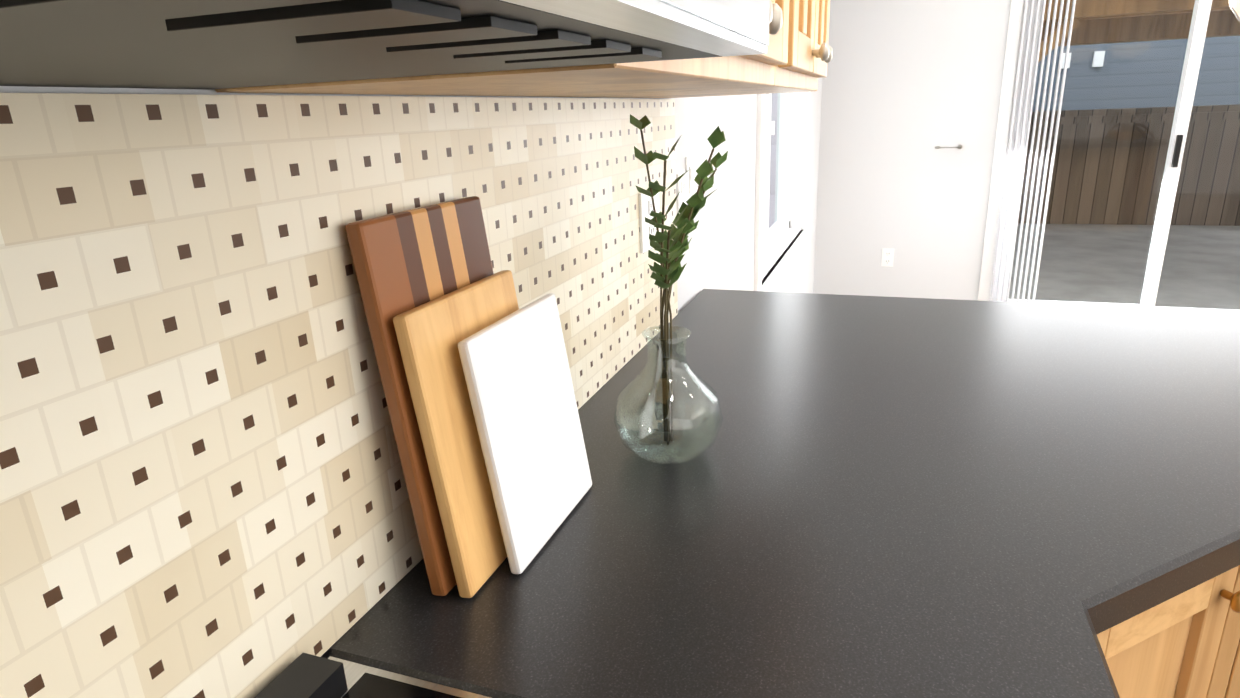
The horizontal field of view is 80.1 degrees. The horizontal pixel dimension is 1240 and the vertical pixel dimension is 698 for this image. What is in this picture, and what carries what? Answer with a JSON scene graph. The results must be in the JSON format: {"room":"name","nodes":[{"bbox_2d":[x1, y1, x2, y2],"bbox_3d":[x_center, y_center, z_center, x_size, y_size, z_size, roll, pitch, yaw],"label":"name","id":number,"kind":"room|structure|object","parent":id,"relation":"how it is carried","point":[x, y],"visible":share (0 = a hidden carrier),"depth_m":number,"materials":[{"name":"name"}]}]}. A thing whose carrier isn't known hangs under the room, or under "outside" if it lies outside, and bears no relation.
{"room":"kitchen","nodes":[
{"label":"kitchen","id":0,"kind":"room"},
{"bbox_2d":[0,78,821,312],"bbox_3d":[0.035,-0.382,1.686,0.150,2.445,7.420,4,19,19],"label":"wall","id":1,"kind":"structure","parent":0,"point":[719,253],"depth_m":2.25,"materials":[{"name":"white paint"}]},
{"bbox_2d":[0,93,677,697],"bbox_3d":[-0.297,0.055,0.596,0.011,0.492,2.490,4,19,19],"label":"tile backsplash","id":2,"kind":"structure","parent":1,"relation":"attached to","point":[202,489],"depth_m":0.57,"materials":[{"name":"beige tile"}]},
{"bbox_2d":[639,192,659,253],"bbox_3d":[0.063,-0.265,1.513,0.008,0.118,0.120,4,19,19],"label":"light switch","id":3,"kind":"object","parent":2,"relation":"attached to","point":[645,210],"visible":0.65,"depth_m":1.48,"materials":[{"name":"white plastic"}]},
{"bbox_2d":[215,0,806,97],"bbox_3d":[-0.050,-0.614,0.658,0.337,0.720,0.623,4,19,19],"label":"upper cabinet","id":4,"kind":"object","parent":1,"relation":"attached to","point":[797,57],"depth_m":0.70,"materials":[{"name":"brown wood"}]},
{"bbox_2d":[0,0,769,89],"bbox_3d":[-0.245,-0.256,0.075,0.409,0.411,0.756,4,19,19],"label":"range hood","id":5,"kind":"object","parent":4,"relation":"attached to","point":[186,44],"visible":1,"depth_m":0.26,"materials":[{"name":"metal"}]},
{"bbox_2d":[676,172,686,213],"bbox_3d":[0.150,-0.363,1.775,0.008,0.118,0.075,4,19,19],"label":"outlet","id":6,"kind":"object","parent":1,"relation":"attached to","point":[681,184],"visible":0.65,"depth_m":1.75,"materials":[{"name":"white plastic"}]},
{"bbox_2d":[685,155,694,204],"bbox_3d":[0.176,-0.420,1.833,0.011,0.115,0.070,4,19,19],"label":"light switch","id":7,"kind":"object","parent":1,"relation":"attached to","point":[689,164],"visible":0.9,"depth_m":1.82,"materials":[{"name":"white plastic"}]},
{"bbox_2d":[754,92,810,291],"bbox_3d":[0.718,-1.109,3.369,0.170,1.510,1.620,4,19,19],"label":"refrigerator","id":8,"kind":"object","parent":1,"relation":"in","point":[774,240],"depth_m":3.95,"materials":[{"name":"white"}]},
{"bbox_2d":[803,0,832,91],"bbox_3d":[0.153,-0.793,1.192,0.337,0.720,0.575,4,19,19],"label":"upper cabinet","id":9,"kind":"object","parent":1,"relation":"attached to","point":[817,52],"depth_m":1.24,"materials":[{"name":"brown wood"}]},
{"bbox_2d":[769,93,777,227],"bbox_3d":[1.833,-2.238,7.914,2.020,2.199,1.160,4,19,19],"label":"handle","id":10,"kind":"object","parent":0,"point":[772,158],"depth_m":7.58,"materials":[{"name":"grey"}]},
{"bbox_2d":[813,0,1010,299],"bbox_3d":[5.097,-1.190,3.569,8.000,2.445,0.150,4,19,19],"label":"wall","id":11,"kind":"structure","parent":0,"point":[908,86],"depth_m":4.69,"materials":[{"name":"white paint"}]},
{"bbox_2d":[881,249,893,266],"bbox_3d":[1.788,-0.610,4.930,0.075,0.118,0.008,4,19,19],"label":"outlet","id":12,"kind":"object","parent":11,"relation":"attached to","point":[887,257],"visible":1,"depth_m":4.93,"materials":[{"name":"white plastic"}]},
{"bbox_2d":[935,144,961,148],"bbox_3d":[2.039,-1.251,4.580,0.162,0.028,0.078,4,19,19],"label":"towel bar","id":13,"kind":"object","parent":11,"relation":"attached to","point":[958,147],"visible":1,"depth_m":4.57,"materials":[{"name":"silver metal"}]},
{"bbox_2d":[977,0,1239,311],"bbox_3d":[3.209,-1.149,4.237,1.920,2.105,0.200,4,19,19],"label":"sliding door","id":14,"kind":"structure","parent":11,"relation":"attached to","point":[1024,35],"depth_m":4.41,"materials":[{"name":"white"}]},
{"bbox_3d":[3.915,1.091,0.708,8.300,0.060,7.420,4,19,19],"label":"floor","id":15,"kind":"structure","parent":0,"visible":0},
{"bbox_2d":[254,653,489,697],"bbox_3d":[-0.034,0.841,0.355,0.736,0.935,0.760,4,19,19],"label":"range","id":16,"kind":"object","parent":15,"relation":"on","point":[304,675],"visible":1,"depth_m":0.63,"materials":[{"name":"black metal"}]},
{"bbox_2d":[1097,566,1239,697],"bbox_3d":[0.418,0.544,1.347,0.917,0.860,0.880,4,19,19],"label":"base cabinet","id":17,"kind":"object","parent":15,"relation":"on","point":[1168,648],"visible":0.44,"depth_m":0.88,"materials":[{"name":"brown wood"}]},
{"bbox_2d":[1206,565,1239,697],"bbox_3d":[1.093,0.553,1.234,0.425,0.860,0.630,4,19,19],"label":"base cabinet","id":18,"kind":"object","parent":15,"relation":"on","point":[1225,680],"depth_m":0.93,"materials":[{"name":"brown wood"}]},
{"bbox_2d":[321,289,1239,697],"bbox_3d":[1.381,0.182,0.870,2.997,0.044,1.503,4,19,19],"label":"countertop","id":19,"kind":"structure","parent":18,"relation":"on","point":[883,497],"depth_m":0.87,"materials":[{"name":"black stone"}]},
{"bbox_2d":[345,196,591,597],"bbox_3d":[-0.141,0.034,0.817,0.115,0.384,0.265,4,19,19],"label":"cutting boards","id":20,"kind":"object","parent":19,"relation":"on","point":[474,368],"visible":1,"depth_m":0.76,"materials":[{"name":"wood"}]},
{"bbox_2d":[614,326,722,463],"bbox_3d":[0.067,0.062,1.044,0.156,0.178,0.156,4,19,19],"label":"glass vase","id":21,"kind":"object","parent":19,"relation":"on","point":[651,406],"visible":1,"depth_m":1.02,"materials":[{"name":"clear glass"}]},
{"bbox_2d":[630,114,727,444],"bbox_3d":[0.065,-0.078,0.988,0.130,0.454,0.323,4,19,19],"label":"plant","id":22,"kind":"object","parent":21,"relation":"in","point":[669,257],"visible":0.94,"depth_m":0.99,"materials":[{"name":"green plant"}]},
{"bbox_3d":[3.818,-1.312,-0.062,8.300,0.100,7.420,4,19,19],"label":"ceiling","id":23,"kind":"structure","parent":0,"visible":0},
{"bbox_2d":[1229,0,1239,21],"bbox_3d":[2.573,-1.561,2.635,0.594,0.974,0.610,4,19,19],"label":"chandelier","id":24,"kind":"object","parent":23,"relation":"hanging from","point":[1234,5],"visible":1,"depth_m":2.75,"materials":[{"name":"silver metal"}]},
{"label":"outside","id":25,"kind":"structure","parent":0,"visible":0},
{"bbox_3d":[-4.812,-1.360,10.080,55.000,0.200,55.000,4,19,19],"label":"ground","id":26,"kind":"structure","parent":25,"visible":0},
{"bbox_2d":[1009,223,1239,309],"bbox_3d":[4.646,-0.749,6.584,8.800,0.039,4.640,4,19,19],"label":"patio slab","id":27,"kind":"object","parent":26,"relation":"on","point":[1228,253],"depth_m":6.51,"materials":[{"name":"concrete"}]},
{"bbox_2d":[1038,0,1239,61],"bbox_3d":[4.832,-2.397,6.425,4.270,3.179,4.170,4,19,19],"label":"roof","id":28,"kind":"object","parent":27,"relation":"on","point":[1083,17],"depth_m":7.38,"materials":[{"name":"brown wood"}]},
{"bbox_2d":[1018,104,1239,225],"bbox_3d":[7.215,-1.942,7.883,15.000,1.319,0.090,4,19,19],"label":"fence","id":29,"kind":"object","parent":26,"relation":"on","point":[1119,149],"depth_m":8.35,"materials":[{"name":"brown wood"}]},
{"bbox_2d":[1032,36,1239,111],"bbox_3d":[6.807,-6.799,12.925,12.800,7.519,7.600,4,19,19],"label":"house","id":30,"kind":"structure","parent":26,"relation":"on","point":[1096,85],"depth_m":10.05,"materials":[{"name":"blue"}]}
]}

